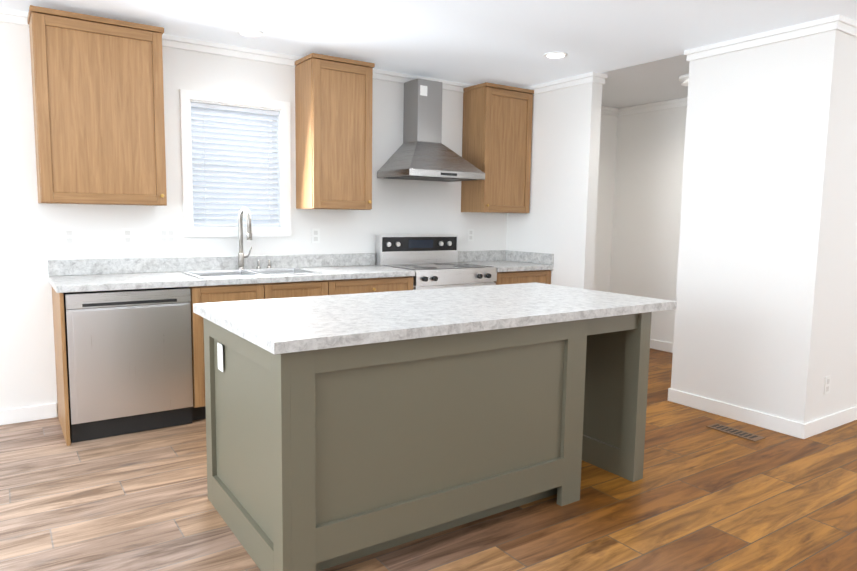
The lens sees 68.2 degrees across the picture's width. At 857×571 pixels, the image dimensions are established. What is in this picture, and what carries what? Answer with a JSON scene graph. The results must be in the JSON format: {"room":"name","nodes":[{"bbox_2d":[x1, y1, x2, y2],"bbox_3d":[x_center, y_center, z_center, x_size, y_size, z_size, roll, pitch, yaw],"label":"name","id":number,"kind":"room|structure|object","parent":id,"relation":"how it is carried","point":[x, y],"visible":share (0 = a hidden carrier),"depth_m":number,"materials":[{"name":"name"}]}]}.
{"room":"kitchen","nodes":[
{"label":"kitchen","id":0,"kind":"room"},
{"bbox_2d":[0,22,617,416],"bbox_3d":[-0.760,-0.496,5.136,12.000,2.500,0.140,-3,7,-34],"label":"wall","id":1,"kind":"structure","parent":0,"point":[31,236],"depth_m":4.34,"materials":[{"name":"white paint"}]},
{"bbox_2d":[0,403,56,424],"bbox_3d":[-4.049,0.898,2.967,3.995,0.095,0.013,-3,7,-34],"label":"baseboard","id":2,"kind":"structure","parent":1,"relation":"attached to","point":[44,411],"depth_m":3.99,"materials":[{"name":"white paint"}]},
{"bbox_2d":[63,228,75,245],"bbox_3d":[-2.285,-0.309,4.029,0.070,0.114,0.006,-3,7,-34],"label":"electrical outlet","id":3,"kind":"object","parent":1,"relation":"attached to","point":[69,237],"visible":1,"depth_m":4.03,"materials":[{"name":"white plastic"}]},
{"bbox_2d":[27,5,166,205],"bbox_3d":[-2.024,-1.051,3.909,0.706,1.092,0.351,-3,7,-34],"label":"upper cabinet","id":4,"kind":"object","parent":1,"relation":"attached to","point":[98,102],"visible":1,"depth_m":3.77,"materials":[{"name":"brown wood"}]},
{"bbox_2d":[122,228,133,244],"bbox_3d":[-2.004,-0.326,4.219,0.070,0.114,0.006,-3,7,-34],"label":"electrical outlet","id":5,"kind":"object","parent":1,"relation":"attached to","point":[127,237],"visible":1,"depth_m":4.22,"materials":[{"name":"white plastic"}]},
{"bbox_2d":[158,228,175,244],"bbox_3d":[-1.797,-0.338,4.359,0.115,0.114,0.006,-3,7,-34],"label":"electrical outlet","id":6,"kind":"object","parent":1,"relation":"attached to","point":[166,236],"visible":1,"depth_m":4.36,"materials":[{"name":"white plastic"}]},
{"bbox_2d":[180,89,290,236],"bbox_3d":[-1.409,-0.862,4.633,0.786,1.001,0.148,-3,7,-34],"label":"kitchen window","id":7,"kind":"structure","parent":1,"relation":"in","point":[236,154],"depth_m":4.61,"materials":[{"name":"white paint"}]},
{"bbox_2d":[0,7,473,91],"bbox_3d":[-2.443,-1.592,3.756,7.777,0.075,0.028,-3,7,-34],"label":"crown molding","id":8,"kind":"structure","parent":1,"relation":"attached to","point":[13,16],"depth_m":4.50,"materials":[{"name":"white paint"}]},
{"bbox_2d":[311,228,319,242],"bbox_3d":[-0.886,-0.390,4.973,0.070,0.114,0.006,-3,7,-34],"label":"electrical outlet","id":9,"kind":"object","parent":1,"relation":"attached to","point":[315,235],"visible":1,"depth_m":4.97,"materials":[{"name":"white plastic"}]},
{"bbox_2d":[295,53,374,209],"bbox_3d":[-0.709,-1.127,4.796,0.506,1.092,0.351,-3,7,-34],"label":"upper cabinet","id":10,"kind":"object","parent":1,"relation":"attached to","point":[333,116],"visible":1,"depth_m":4.67,"materials":[{"name":"brown wood"}]},
{"bbox_2d":[377,78,484,181],"bbox_3d":[0.028,-1.275,5.189,0.740,0.799,0.501,-3,7,-34],"label":"range hood","id":11,"kind":"object","parent":1,"relation":"attached to","point":[423,152],"visible":1,"depth_m":5.17,"materials":[{"name":"silver metal"}]},
{"bbox_2d":[467,229,473,240],"bbox_3d":[0.389,-0.464,5.833,0.070,0.114,0.006,-3,7,-34],"label":"electrical outlet","id":12,"kind":"object","parent":1,"relation":"attached to","point":[470,237],"visible":1,"depth_m":5.83,"materials":[{"name":"white plastic"}]},
{"bbox_2d":[461,82,533,212],"bbox_3d":[0.624,-1.204,5.695,0.561,1.092,0.351,-3,7,-34],"label":"upper cabinet","id":13,"kind":"object","parent":1,"relation":"attached to","point":[497,135],"visible":1,"depth_m":5.56,"materials":[{"name":"brown wood"}]},
{"bbox_2d":[601,106,619,115],"bbox_3d":[1.446,-1.817,6.376,1.373,0.075,0.033,-3,7,-34],"label":"crown molding","id":14,"kind":"structure","parent":1,"relation":"attached to","point":[604,110],"depth_m":6.69,"materials":[{"name":"white paint"}]},
{"bbox_2d":[0,348,856,570],"bbox_3d":[1.389,1.184,2.094,12.400,0.120,8.000,-3,7,-34],"label":"floor","id":15,"kind":"structure","parent":0,"point":[700,496],"depth_m":2.86,"materials":[{"name":"brown wood"}]},
{"bbox_2d":[64,287,192,442],"bbox_3d":[-1.906,0.434,3.982,0.667,0.860,0.594,-3,7,-34],"label":"dishwasher","id":16,"kind":"object","parent":15,"relation":"on","point":[129,360],"visible":0.96,"depth_m":3.73,"materials":[{"name":"silver metal"}]},
{"bbox_2d":[284,276,412,297],"bbox_3d":[-0.606,0.352,4.878,0.765,0.872,0.619,-3,7,-34],"label":"base cabinet","id":17,"kind":"object","parent":15,"relation":"on","point":[368,285],"depth_m":4.48,"materials":[{"name":"brown wood"}]},
{"bbox_2d":[48,250,553,292],"bbox_3d":[-0.645,-0.149,4.780,3.790,0.140,0.639,-3,7,-34],"label":"countertop","id":18,"kind":"structure","parent":17,"relation":"on","point":[78,275],"depth_m":4.39,"materials":[{"name":"stone"}]},
{"bbox_2d":[181,268,322,278],"bbox_3d":[-1.218,0.005,4.390,0.838,0.199,0.468,-3,7,-34],"label":"sink","id":19,"kind":"object","parent":18,"relation":"in","point":[243,273],"visible":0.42,"depth_m":4.45,"materials":[{"name":"silver metal"}]},
{"bbox_2d":[238,207,271,269],"bbox_3d":[-1.220,-0.333,4.554,0.256,0.454,0.235,-3,7,-34],"label":"faucet","id":20,"kind":"object","parent":18,"relation":"on","point":[241,256],"visible":0.94,"depth_m":4.56,"materials":[{"name":"silver metal"}]},
{"bbox_2d":[203,314,651,570],"bbox_3d":[0.042,0.559,3.059,1.933,0.874,0.950,-3,7,-34],"label":"kitchen island","id":21,"kind":"object","parent":15,"relation":"on","point":[342,428],"depth_m":2.52,"materials":[{"name":"green paint"}]},
{"bbox_2d":[193,282,676,353],"bbox_3d":[0.096,0.100,3.042,2.118,0.040,1.020,-3,7,-34],"label":"island countertop","id":22,"kind":"structure","parent":21,"relation":"on","point":[326,322],"depth_m":2.72,"materials":[{"name":"white stone"}]},
{"bbox_2d":[376,235,496,289],"bbox_3d":[0.069,0.172,5.271,0.796,1.163,0.672,-3,7,-34],"label":"range","id":23,"kind":"object","parent":15,"relation":"on","point":[431,261],"visible":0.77,"depth_m":5.25,"materials":[{"name":"silver metal"}]},
{"bbox_2d":[495,270,550,284],"bbox_3d":[0.644,0.280,5.722,0.638,0.872,0.619,-3,7,-34],"label":"base cabinet","id":24,"kind":"object","parent":15,"relation":"on","point":[539,276],"depth_m":5.43,"materials":[{"name":"brown wood"}]},
{"bbox_2d":[706,423,765,441],"bbox_3d":[1.931,0.923,3.989,0.120,0.006,0.320,-3,7,-34],"label":"floor vent","id":25,"kind":"object","parent":15,"relation":"in","point":[736,432],"visible":0.98,"depth_m":3.97,"materials":[{"name":"brown metal"}]},
{"bbox_2d":[671,30,856,423],"bbox_3d":[3.809,-0.448,5.328,4.223,2.500,0.934,-3,7,-34],"label":"wall block","id":26,"kind":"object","parent":15,"relation":"on","point":[765,322],"visible":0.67,"depth_m":4.03,"materials":[{"name":"white paint"}]},
{"bbox_2d":[684,50,687,61],"bbox_3d":[2.416,-1.634,4.822,1.521,0.075,0.030,-3,7,-34],"label":"crown molding","id":27,"kind":"structure","parent":26,"relation":"attached to","point":[685,51],"depth_m":4.40,"materials":[{"name":"white paint"}]},
{"bbox_2d":[669,388,800,437],"bbox_3d":[2.037,0.849,4.274,0.013,0.095,0.900,-3,7,-34],"label":"baseboard","id":28,"kind":"structure","parent":26,"relation":"attached to","point":[723,409],"depth_m":4.23,"materials":[{"name":"white paint"}]},
{"bbox_2d":[688,17,827,61],"bbox_3d":[2.067,-1.551,4.010,0.028,0.075,0.930,-3,7,-34],"label":"crown molding","id":29,"kind":"structure","parent":26,"relation":"attached to","point":[817,26],"depth_m":3.97,"materials":[{"name":"white paint"}]},
{"bbox_2d":[824,376,830,394],"bbox_3d":[2.527,0.631,4.011,0.070,0.114,0.006,-3,7,-34],"label":"electrical outlet","id":30,"kind":"object","parent":26,"relation":"attached to","point":[827,385],"visible":1,"depth_m":4.00,"materials":[{"name":"white plastic"}]},
{"bbox_2d":[800,406,856,438],"bbox_3d":[4.050,0.794,5.066,4.236,0.095,0.016,-3,7,-34],"label":"baseboard","id":31,"kind":"structure","parent":26,"relation":"attached to","point":[820,425],"depth_m":4.04,"materials":[{"name":"white paint"}]},
{"bbox_2d":[828,14,856,36],"bbox_3d":[4.084,-1.605,4.795,4.251,0.075,0.030,-3,7,-34],"label":"crown molding","id":32,"kind":"structure","parent":26,"relation":"attached to","point":[844,24],"depth_m":3.65,"materials":[{"name":"white paint"}]},
{"bbox_2d":[0,0,856,108],"bbox_3d":[1.429,-1.420,1.812,12.400,0.120,8.000,-3,7,-34],"label":"ceiling","id":33,"kind":"structure","parent":0,"point":[500,42],"depth_m":4.00,"materials":[{"name":"white paint"}]},
{"bbox_2d":[237,28,263,36],"bbox_3d":[-1.162,-1.645,4.129,0.170,0.011,0.170,-3,7,-34],"label":"recessed light","id":34,"kind":"object","parent":33,"relation":"in","point":[247,32],"visible":0.96,"depth_m":4.10,"materials":[{"name":"white paint"}]},
{"bbox_2d":[544,51,567,58],"bbox_3d":[0.917,-1.662,4.572,0.170,0.011,0.170,-3,7,-34],"label":"recessed light","id":35,"kind":"object","parent":33,"relation":"in","point":[554,55],"visible":1,"depth_m":4.55,"materials":[{"name":"white paint"}]},
{"bbox_2d":[679,74,688,85],"bbox_3d":[2.183,-1.687,5.200,0.240,0.058,0.240,-3,7,-34],"label":"recessed light","id":36,"kind":"object","parent":33,"relation":"in","point":[684,79],"visible":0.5,"depth_m":5.18,"materials":[{"name":"white plastic"}]},
{"bbox_2d":[506,82,601,289],"bbox_3d":[1.079,-0.529,5.695,0.120,2.500,0.995,-3,7,-34],"label":"wall","id":37,"kind":"structure","parent":0,"point":[558,220],"depth_m":5.43,"materials":[{"name":"white paint"}]},
{"bbox_2d":[524,72,599,94],"bbox_3d":[1.064,-1.728,5.500,0.054,0.075,0.981,-3,7,-34],"label":"crown molding","id":38,"kind":"structure","parent":37,"relation":"attached to","point":[589,77],"depth_m":5.33,"materials":[{"name":"white paint"}]},
{"bbox_2d":[600,73,607,84],"bbox_3d":[1.175,-1.734,5.575,0.035,0.075,0.981,-3,7,-34],"label":"crown molding","id":39,"kind":"structure","parent":37,"relation":"attached to","point":[602,76],"depth_m":5.16,"materials":[{"name":"white paint"}]},
{"bbox_2d":[610,106,686,342],"bbox_3d":[2.585,-0.559,6.186,0.120,2.500,1.870,-3,7,-34],"label":"wall","id":40,"kind":"structure","parent":0,"point":[650,148],"depth_m":6.49,"materials":[{"name":"white paint"}]},
{"bbox_2d":[620,97,686,115],"bbox_3d":[2.542,-1.761,6.013,0.030,0.075,1.870,-3,7,-34],"label":"crown molding","id":41,"kind":"structure","parent":40,"relation":"attached to","point":[680,102],"depth_m":6.39,"materials":[{"name":"white paint"}]},
{"bbox_2d":[650,339,672,352],"bbox_3d":[2.238,0.591,6.681,0.013,0.095,0.838,-3,7,-34],"label":"baseboard","id":42,"kind":"structure","parent":40,"relation":"attached to","point":[654,344],"depth_m":6.46,"materials":[{"name":"white paint"}]}
]}

